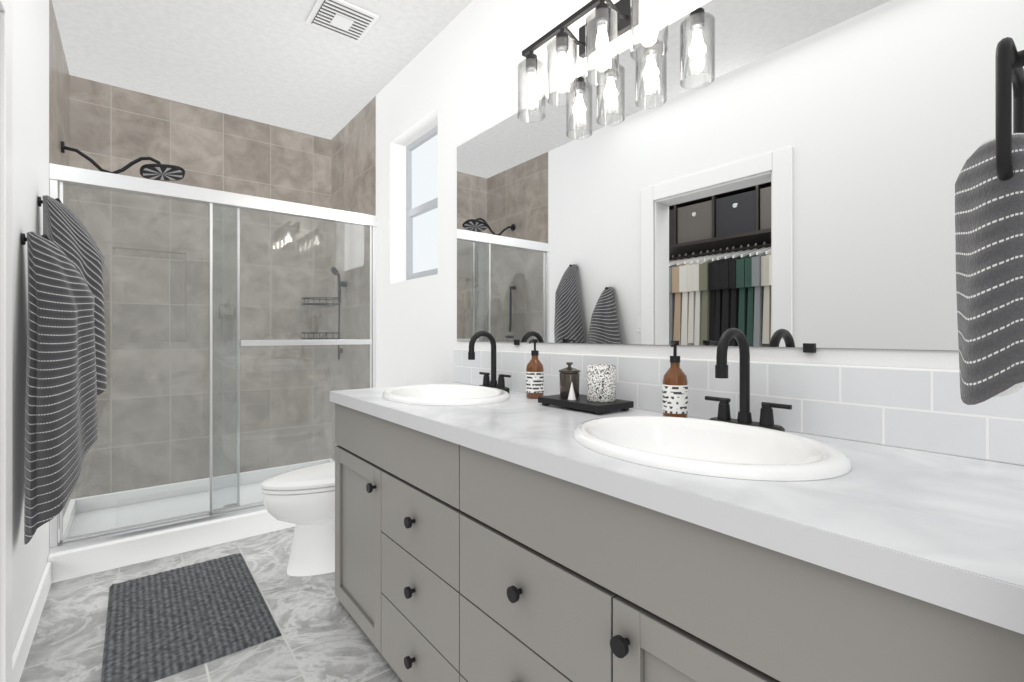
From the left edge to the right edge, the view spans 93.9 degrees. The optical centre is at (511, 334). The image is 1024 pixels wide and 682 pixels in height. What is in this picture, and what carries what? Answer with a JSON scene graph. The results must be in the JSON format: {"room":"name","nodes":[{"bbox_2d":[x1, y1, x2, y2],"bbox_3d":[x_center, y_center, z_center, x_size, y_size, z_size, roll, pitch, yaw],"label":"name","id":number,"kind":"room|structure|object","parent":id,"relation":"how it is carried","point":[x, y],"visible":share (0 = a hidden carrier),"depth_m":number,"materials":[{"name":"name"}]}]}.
{"room":"bathroom","nodes":[
{"label":"bathroom","id":0,"kind":"room"},
{"bbox_2d":[12,0,69,655],"bbox_3d":[-1.295,0.270,1.022,0.160,3.700,5.010,0,0,-38],"label":"wall","id":1,"kind":"structure","parent":0,"point":[30,102],"depth_m":1.73,"materials":[{"name":"paint"}]},
{"bbox_2d":[12,562,50,681],"bbox_3d":[-1.797,1.070,1.796,0.014,0.100,0.908,0,0,-38],"label":"baseboard","id":2,"kind":"structure","parent":1,"relation":"attached to","point":[22,649],"depth_m":1.68,"materials":[{"name":"paint"}]},
{"bbox_2d":[20,231,96,544],"bbox_3d":[-1.603,0.161,1.700,0.198,1.042,0.358,0,0,-38],"label":"towel","id":3,"kind":"object","parent":1,"relation":"attached to","point":[61,413],"visible":1,"depth_m":1.61,"materials":[{"name":"black fabric"}]},
{"bbox_2d":[37,195,106,395],"bbox_3d":[-1.828,-0.111,1.996,0.213,0.918,0.306,0,0,-38],"label":"towel","id":4,"kind":"object","parent":1,"relation":"attached to","point":[66,232],"visible":0.31,"depth_m":1.99,"materials":[{"name":"black fabric"}]},
{"bbox_2d":[61,141,184,180],"bbox_3d":[-2.199,-0.973,2.734,0.551,0.144,0.176,0,0,-38],"label":"shower head","id":5,"kind":"object","parent":1,"relation":"attached to","point":[162,172],"visible":1,"depth_m":2.78},
{"bbox_2d":[70,75,330,498],"bbox_3d":[-2.127,-0.230,3.456,1.560,2.700,0.160,0,0,-38],"label":"wall","id":6,"kind":"structure","parent":0,"point":[113,128],"depth_m":3.35,"materials":[{"name":"tile"}]},
{"bbox_2d":[113,249,185,342],"bbox_3d":[-2.456,-0.255,3.252,0.390,0.610,0.069,0,0,-38],"label":"tile","id":7,"kind":"object","parent":6,"relation":"attached to","point":[144,293],"depth_m":3.22,"materials":[{"name":"tile"}]},
{"bbox_2d":[302,333,335,338],"bbox_3d":[-1.485,0.007,3.718,0.226,0.050,0.226,0,0,-38],"label":"caddy shelf","id":8,"kind":"object","parent":6,"relation":"attached to","point":[319,335],"depth_m":3.67,"materials":[{"name":"black metal"}]},
{"bbox_2d":[302,297,338,305],"bbox_3d":[-1.485,-0.263,3.718,0.226,0.050,0.226,0,0,-38],"label":"caddy shelf","id":9,"kind":"object","parent":6,"relation":"attached to","point":[319,301],"depth_m":3.68,"materials":[{"name":"black metal"}]},
{"bbox_2d":[19,527,402,681],"bbox_3d":[-1.044,1.170,1.221,2.960,0.100,5.010,0,0,-38],"label":"floor","id":10,"kind":"structure","parent":0,"point":[323,637],"depth_m":1.80,"materials":[{"name":"tile"}]},
{"bbox_2d":[101,553,280,681],"bbox_3d":[-1.322,1.111,1.954,0.515,0.016,0.845,0,0,-38],"label":"rug","id":11,"kind":"object","parent":10,"relation":"on","point":[161,625],"visible":1,"depth_m":1.85,"materials":[{"name":"grey fabric"}]},
{"bbox_2d":[48,459,333,582],"bbox_3d":[-1.775,1.060,3.013,1.554,0.120,0.967,0,0,-38],"label":"shower pan","id":12,"kind":"object","parent":10,"relation":"on","point":[74,563],"visible":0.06,"depth_m":2.64,"materials":[{"name":"plastic"}]},
{"bbox_2d":[49,163,376,553],"bbox_3d":[-1.503,0.109,2.669,1.552,1.778,0.094,0,0,-38],"label":"shower door","id":13,"kind":"structure","parent":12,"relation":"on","point":[60,176],"depth_m":2.60,"materials":[{"name":"clear glass"}]},
{"bbox_2d":[261,461,334,575],"bbox_3d":[-0.829,0.713,2.418,0.791,0.815,0.416,0,0,-38],"label":"toilet","id":14,"kind":"object","parent":10,"relation":"on","point":[302,499],"visible":0.38,"depth_m":2.22,"materials":[{"name":"white ceramic"}]},
{"bbox_2d":[330,396,1023,681],"bbox_3d":[0.100,0.697,1.396,0.619,0.845,2.016,0,0,-38],"label":"bathroom vanity","id":15,"kind":"object","parent":10,"relation":"on","point":[489,530],"depth_m":0.89,"materials":[{"name":"paint"}]},
{"bbox_2d":[330,389,1023,615],"bbox_3d":[0.105,0.254,1.403,0.604,0.039,2.020,0,0,-38],"label":"countertop","id":16,"kind":"structure","parent":15,"relation":"on","point":[953,523],"depth_m":0.68,"materials":[{"name":"white stone"}]},
{"bbox_2d":[358,382,537,411],"bbox_3d":[-0.257,0.287,1.844,0.452,0.145,0.564,0,0,-38],"label":"sink","id":17,"kind":"object","parent":16,"relation":"in","point":[451,394],"depth_m":1.95,"materials":[{"name":"white ceramic"}]},
{"bbox_2d":[468,332,510,387],"bbox_3d":[-0.114,0.109,1.958,0.151,0.251,0.208,0,0,-38],"label":"faucet","id":18,"kind":"object","parent":16,"relation":"on","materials":[{"name":"black metal"}]},
{"bbox_2d":[526,339,543,398],"bbox_3d":[0.083,0.125,1.782,0.074,0.218,0.067,0,0,-38],"label":"soap bottle","id":19,"kind":"object","parent":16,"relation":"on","point":[534,379],"visible":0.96,"depth_m":1.76,"materials":[{"name":"orange glass"}]},
{"bbox_2d":[538,362,633,414],"bbox_3d":[0.232,0.163,1.543,0.160,0.144,0.270,0,0,-38],"label":"tray","id":20,"kind":"object","parent":16,"relation":"on","point":[599,398],"visible":0.98,"depth_m":1.48,"materials":[{"name":"black"}]},
{"bbox_2d":[558,362,580,397],"bbox_3d":[0.192,0.148,1.601,0.072,0.115,0.072,0,0,-38],"label":"jar","id":21,"kind":"object","parent":20,"relation":"on","point":[569,374],"depth_m":1.57,"materials":[{"name":"grey glass"}]},
{"bbox_2d":[586,364,615,402],"bbox_3d":[0.281,0.150,1.505,0.090,0.111,0.090,0,0,-38],"label":"cup","id":22,"kind":"object","parent":20,"relation":"on","point":[601,378],"depth_m":1.47,"materials":[{"name":"white ceramic"}]},
{"bbox_2d":[662,341,687,417],"bbox_3d":[0.447,0.125,1.317,0.074,0.218,0.067,0,0,-38],"label":"soap bottle","id":23,"kind":"object","parent":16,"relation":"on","point":[675,393],"visible":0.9,"depth_m":1.29,"materials":[{"name":"orange glass"}]},
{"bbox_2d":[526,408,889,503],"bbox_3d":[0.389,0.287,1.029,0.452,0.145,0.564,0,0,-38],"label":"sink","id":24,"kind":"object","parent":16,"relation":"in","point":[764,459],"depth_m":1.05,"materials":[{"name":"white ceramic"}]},
{"bbox_2d":[705,328,791,423],"bbox_3d":[0.532,0.109,1.143,0.151,0.251,0.208,0,0,-38],"label":"faucet","id":25,"kind":"object","parent":16,"relation":"on","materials":[{"name":"black metal"}]},
{"bbox_2d":[52,0,472,139],"bbox_3d":[-1.044,-1.630,1.221,2.960,0.100,5.010,0,0,-38],"label":"ceiling","id":26,"kind":"structure","parent":0,"point":[280,63],"depth_m":2.68,"materials":[{"name":"paint"}]},
{"bbox_2d":[306,0,378,43],"bbox_3d":[-0.848,-1.569,2.390,0.270,0.020,0.270,0,0,-38],"label":"ceiling vent","id":27,"kind":"object","parent":26,"relation":"in","point":[347,20],"visible":1,"depth_m":2.37,"materials":[{"name":"paint"}]},
{"bbox_2d":[331,0,958,460],"bbox_3d":[-0.183,-0.230,2.388,0.160,2.700,4.250,0,0,-38],"label":"wall","id":28,"kind":"structure","parent":0,"point":[455,80],"depth_m":2.50,"materials":[{"name":"paint"}]},
{"bbox_2d":[331,267,346,359],"bbox_3d":[-1.317,-0.154,3.599,0.112,0.700,0.138,0,0,-38],"label":"shower","id":29,"kind":"object","parent":28,"relation":"attached to","point":[339,279],"depth_m":3.57,"materials":[{"name":"black metal"}]},
{"bbox_2d":[406,125,437,279],"bbox_3d":[-0.476,-0.760,2.832,0.058,0.880,0.590,0,0,-38],"label":"window","id":30,"kind":"structure","parent":28,"relation":"in","point":[422,206],"depth_m":2.91,"materials":[{"name":"plastic"}]},
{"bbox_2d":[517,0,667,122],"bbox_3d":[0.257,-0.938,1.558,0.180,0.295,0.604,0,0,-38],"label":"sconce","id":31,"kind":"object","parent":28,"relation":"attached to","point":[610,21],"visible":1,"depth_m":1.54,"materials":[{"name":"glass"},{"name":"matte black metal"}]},
{"bbox_2d":[454,349,1023,465],"bbox_3d":[0.342,0.152,1.590,0.008,0.166,2.020,0,0,-38],"label":"backsplash","id":32,"kind":"structure","parent":28,"relation":"attached to","point":[928,410],"depth_m":1.09,"materials":[{"name":"tile"}]},
{"bbox_2d":[457,0,1023,352],"bbox_3d":[0.343,-0.442,1.586,0.012,0.967,1.980,0,0,-38],"label":"mirror","id":33,"kind":"object","parent":28,"relation":"attached to","point":[771,173],"visible":0.97,"depth_m":1.24,"materials":[{"name":"silver mirror"}]},
{"bbox_3d":[0.413,0.270,0.251,1.560,3.700,0.160,0,0,-38],"label":"wall","id":34,"kind":"structure","parent":0,"visible":0},
{"bbox_2d":[955,37,1023,404],"bbox_3d":[0.585,-0.130,0.557,0.156,0.426,0.106,0,0,-38],"label":"towel ring","id":35,"kind":"object","parent":34,"relation":"attached to","point":[989,211],"visible":1,"depth_m":0.54,"materials":[{"name":"black fabric"}]},
{"bbox_3d":[-1.809,-0.230,0.672,1.080,2.700,2.220,0,0,-38],"label":"wall","id":36,"kind":"structure","parent":0,"visible":0},
{"bbox_2d":[0,0,11,681],"bbox_3d":[0.182,0.100,0.068,0.830,2.040,0.160,0,0,-38],"label":"trim","id":37,"kind":"structure","parent":36,"relation":"attached to","point":[5,340],"depth_m":0.01,"materials":[{"name":"paint"}]}
]}

